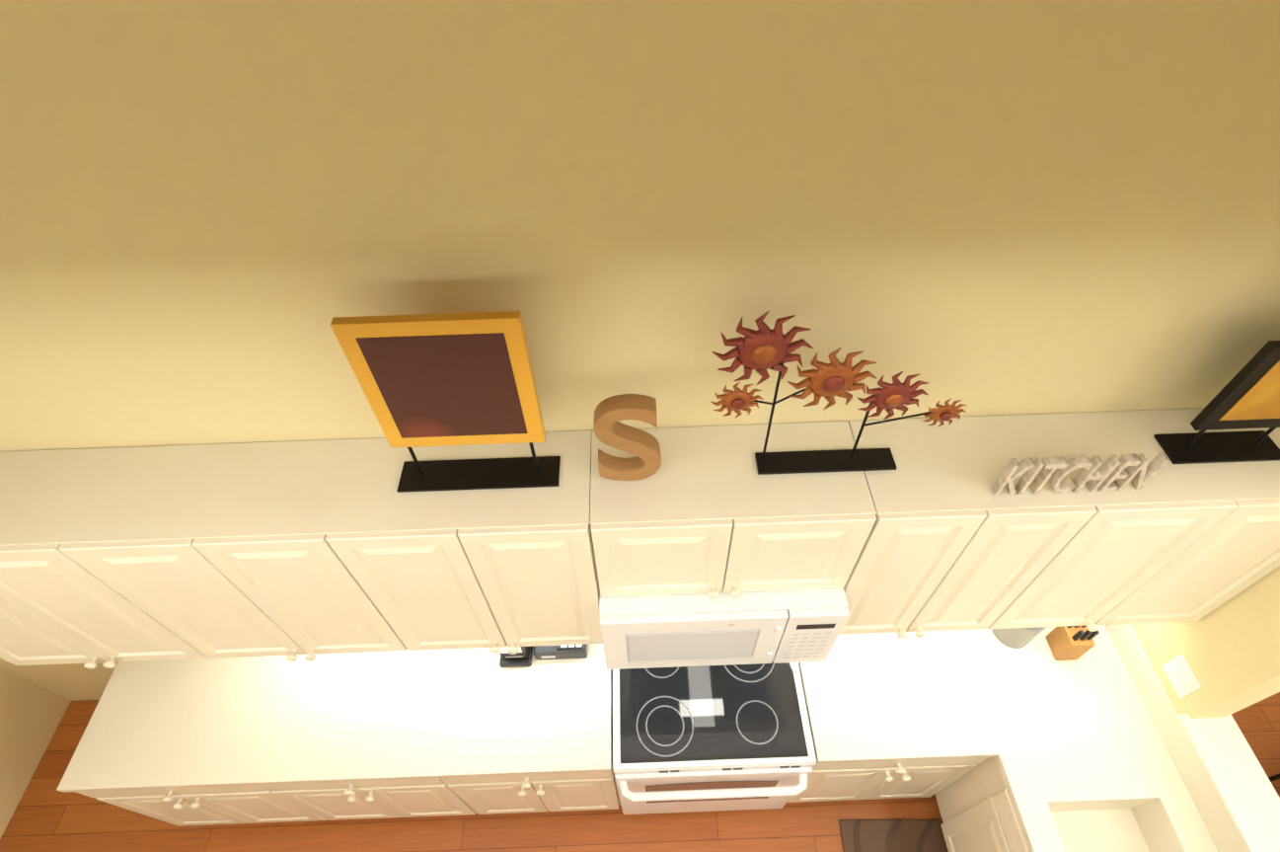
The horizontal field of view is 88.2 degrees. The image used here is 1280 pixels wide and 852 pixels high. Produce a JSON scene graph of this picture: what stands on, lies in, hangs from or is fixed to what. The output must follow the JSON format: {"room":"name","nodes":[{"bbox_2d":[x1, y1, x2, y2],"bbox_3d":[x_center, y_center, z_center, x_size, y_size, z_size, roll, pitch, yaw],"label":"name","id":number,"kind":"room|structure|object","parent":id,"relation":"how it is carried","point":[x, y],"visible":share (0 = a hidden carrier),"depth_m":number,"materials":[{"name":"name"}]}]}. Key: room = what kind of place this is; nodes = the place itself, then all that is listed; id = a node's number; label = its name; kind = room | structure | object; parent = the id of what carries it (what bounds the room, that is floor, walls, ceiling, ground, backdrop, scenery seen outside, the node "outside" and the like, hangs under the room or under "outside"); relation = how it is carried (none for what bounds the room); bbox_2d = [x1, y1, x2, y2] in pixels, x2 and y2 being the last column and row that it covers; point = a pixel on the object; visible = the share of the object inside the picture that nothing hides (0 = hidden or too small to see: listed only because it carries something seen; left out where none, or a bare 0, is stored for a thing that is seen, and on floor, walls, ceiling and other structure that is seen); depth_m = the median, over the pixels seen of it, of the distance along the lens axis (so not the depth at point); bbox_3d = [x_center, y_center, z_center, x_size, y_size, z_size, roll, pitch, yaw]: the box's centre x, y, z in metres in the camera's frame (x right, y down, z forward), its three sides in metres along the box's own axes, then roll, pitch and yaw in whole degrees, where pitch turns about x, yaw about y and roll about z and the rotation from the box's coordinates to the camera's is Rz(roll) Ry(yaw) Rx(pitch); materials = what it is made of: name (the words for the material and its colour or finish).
{"room":"kitchen","nodes":[
{"label":"kitchen","id":0,"kind":"room"},
{"bbox_2d":[0,667,70,838],"bbox_3d":[-3.107,1.398,0.866,0.120,4.200,3.328,-2,50,0],"label":"wall","id":1,"kind":"structure","parent":0,"point":[32,714],"depth_m":3.25,"materials":[{"name":"paint"}]},
{"bbox_2d":[56,629,1219,851],"bbox_3d":[-0.060,2.064,1.799,4.128,0.040,3.324,-2,50,0],"label":"countertop","id":2,"kind":"structure","parent":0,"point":[1025,748],"depth_m":2.57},
{"bbox_2d":[499,644,532,667],"bbox_3d":[-0.510,0.841,2.638,0.130,0.267,0.150,-2,50,0],"label":"can opener","id":3,"kind":"object","parent":2,"relation":"on","point":[522,655],"visible":0.27,"depth_m":2.67,"materials":[{"name":"black plastic"}]},
{"bbox_2d":[532,644,587,659],"bbox_3d":[-0.325,0.888,2.701,0.213,0.101,0.102,-2,50,0],"label":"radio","id":4,"kind":"object","parent":2,"relation":"on","point":[562,651],"visible":0.4,"depth_m":2.66,"materials":[{"name":"grey plastic"}]},
{"bbox_2d":[993,626,1047,648],"bbox_3d":[1.536,0.745,2.617,0.145,0.339,0.166,-2,50,0],"label":"utensil crock","id":5,"kind":"object","parent":2,"relation":"on","point":[1016,638],"visible":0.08,"depth_m":2.65,"materials":[{"name":"white ceramic"}]},
{"bbox_2d":[1045,625,1099,659],"bbox_3d":[1.717,0.830,2.609,0.090,0.234,0.100,-2,50,0],"label":"knife block","id":6,"kind":"object","parent":2,"relation":"on","point":[1071,641],"visible":0.71,"depth_m":2.60,"materials":[{"name":"brown wood"}]},
{"bbox_2d":[0,691,1279,851],"bbox_3d":[2.918,3.193,1.981,12.040,0.060,5.240,-2,50,0],"label":"floor","id":7,"kind":"structure","parent":0,"point":[47,816],"depth_m":3.13,"materials":[{"name":"brown wood"}]},
{"bbox_2d":[612,661,816,814],"bbox_3d":[0.276,1.252,2.864,0.754,1.189,0.716,-2,50,0],"label":"range","id":8,"kind":"object","parent":7,"relation":"on","point":[713,737],"visible":0.62,"depth_m":2.55,"materials":[{"name":"white"}]},
{"bbox_2d":[838,819,948,851],"bbox_3d":[1.193,2.208,2.803,0.552,0.016,0.957,-2,50,0],"label":"rug","id":9,"kind":"object","parent":7,"relation":"on","point":[892,835],"visible":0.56,"depth_m":3.06,"materials":[{"name":"fabric"}]},
{"bbox_2d":[1268,772,1279,781],"bbox_3d":[2.923,1.574,2.620,0.508,1.042,0.440,-2,50,0],"label":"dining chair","id":10,"kind":"object","parent":7,"relation":"on","point":[1274,777],"depth_m":2.86,"materials":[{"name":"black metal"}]},
{"bbox_2d":[0,0,1279,700],"bbox_3d":[-0.585,-0.013,1.985,5.270,4.200,0.120,-2,50,0],"label":"wall","id":11,"kind":"structure","parent":0,"point":[217,217],"depth_m":1.38,"materials":[{"name":"paint"}]},
{"bbox_2d":[0,447,213,669],"bbox_3d":[-1.850,0.449,2.115,0.670,0.762,0.337,-2,50,0],"label":"upper cabinet","id":12,"kind":"object","parent":11,"relation":"attached to","point":[51,612],"depth_m":1.92,"materials":[{"name":"paint"}]},
{"bbox_2d":[55,438,410,665],"bbox_3d":[-1.168,0.424,2.117,0.695,0.762,0.337,-2,50,0],"label":"upper cabinet","id":13,"kind":"object","parent":11,"relation":"attached to","point":[304,630],"depth_m":1.86,"materials":[{"name":"paint"}]},
{"bbox_2d":[327,430,603,657],"bbox_3d":[-0.476,0.399,2.120,0.690,0.762,0.337,-2,50,0],"label":"upper cabinet","id":14,"kind":"object","parent":11,"relation":"attached to","point":[452,572],"depth_m":1.87,"materials":[{"name":"paint"}]},
{"bbox_2d":[330,310,560,492],"bbox_3d":[-0.450,-0.047,1.624,0.440,0.569,0.100,-2,50,0],"label":"picture frame","id":15,"kind":"object","parent":14,"relation":"on","point":[445,379],"visible":1,"depth_m":1.56,"materials":[{"name":"orange"}]},
{"bbox_2d":[592,420,888,599],"bbox_3d":[0.244,0.257,1.984,0.754,0.400,0.337,-2,50,0],"label":"upper cabinet","id":16,"kind":"object","parent":11,"relation":"attached to","point":[707,521],"depth_m":1.82,"materials":[{"name":"paint"}]},
{"bbox_2d":[594,393,661,480],"bbox_3d":[-0.030,0.036,1.712,0.168,0.300,0.050,-2,50,0],"label":"letter","id":17,"kind":"object","parent":16,"relation":"on","point":[610,414],"visible":1,"depth_m":1.68,"materials":[{"name":"brown wood"}]},
{"bbox_2d":[599,588,849,669],"bbox_3d":[0.253,0.549,2.263,0.754,0.393,0.423,-2,50,0],"label":"microwave","id":18,"kind":"object","parent":16,"relation":"attached to","point":[722,629],"visible":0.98,"depth_m":2.03,"materials":[{"name":"white plastic"}]},
{"bbox_2d":[711,310,967,474],"bbox_3d":[0.502,-0.077,1.633,0.669,0.555,0.070,-2,50,0],"label":"sculpture","id":19,"kind":"object","parent":16,"relation":"on","point":[763,348],"visible":1,"depth_m":1.62,"materials":[{"name":"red metal"}]},
{"bbox_2d":[835,413,1109,641],"bbox_3d":[0.915,0.349,2.125,0.576,0.762,0.337,-2,50,0],"label":"upper cabinet","id":20,"kind":"object","parent":11,"relation":"attached to","point":[953,557],"depth_m":1.88,"materials":[{"name":"paint"}]},
{"bbox_2d":[991,451,1169,495],"bbox_3d":[1.137,0.126,1.718,0.388,0.135,0.026,-2,50,0],"label":"kitchen sign","id":21,"kind":"object","parent":20,"relation":"on","point":[1140,471],"visible":1,"depth_m":1.70,"materials":[{"name":"silver metal"}]},
{"bbox_2d":[998,408,1279,633],"bbox_3d":[1.571,0.325,2.128,0.737,0.762,0.337,-2,50,0],"label":"upper cabinet","id":22,"kind":"object","parent":11,"relation":"attached to","point":[1178,547],"depth_m":1.91,"materials":[{"name":"paint"}]},
{"bbox_2d":[1153,340,1279,463],"bbox_3d":[1.615,-0.087,1.673,0.310,0.462,0.100,-2,50,0],"label":"picture frame","id":23,"kind":"object","parent":22,"relation":"on","point":[1247,396],"visible":1,"depth_m":1.75,"materials":[{"name":"black metal"}]},
{"bbox_2d":[1130,566,1279,718],"bbox_3d":[2.079,2.278,0.760,0.120,3.020,5.120,-2,50,0],"label":"wall","id":24,"kind":"structure","parent":0,"point":[1229,649],"depth_m":2.21,"materials":[{"name":"paint"}]},
{"bbox_2d":[1109,629,1245,851],"bbox_3d":[1.733,2.012,1.806,0.540,0.325,3.304,-2,50,0],"label":"backsplash","id":25,"kind":"structure","parent":24,"relation":"attached to","point":[1156,698],"depth_m":2.41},
{"bbox_2d":[1162,653,1201,698],"bbox_3d":[1.957,0.906,2.392,0.010,0.120,0.120,-2,50,0],"label":"switch plate","id":26,"kind":"object","parent":24,"relation":"attached to","point":[1183,680],"visible":1,"depth_m":2.38,"materials":[{"name":"white plastic"}]},
{"bbox_2d":[1175,713,1279,851],"bbox_3d":[2.053,1.690,1.836,0.190,0.030,1.705,-2,50,0],"label":"bar countertop","id":27,"kind":"structure","parent":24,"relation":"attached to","point":[1244,791],"depth_m":2.23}
]}

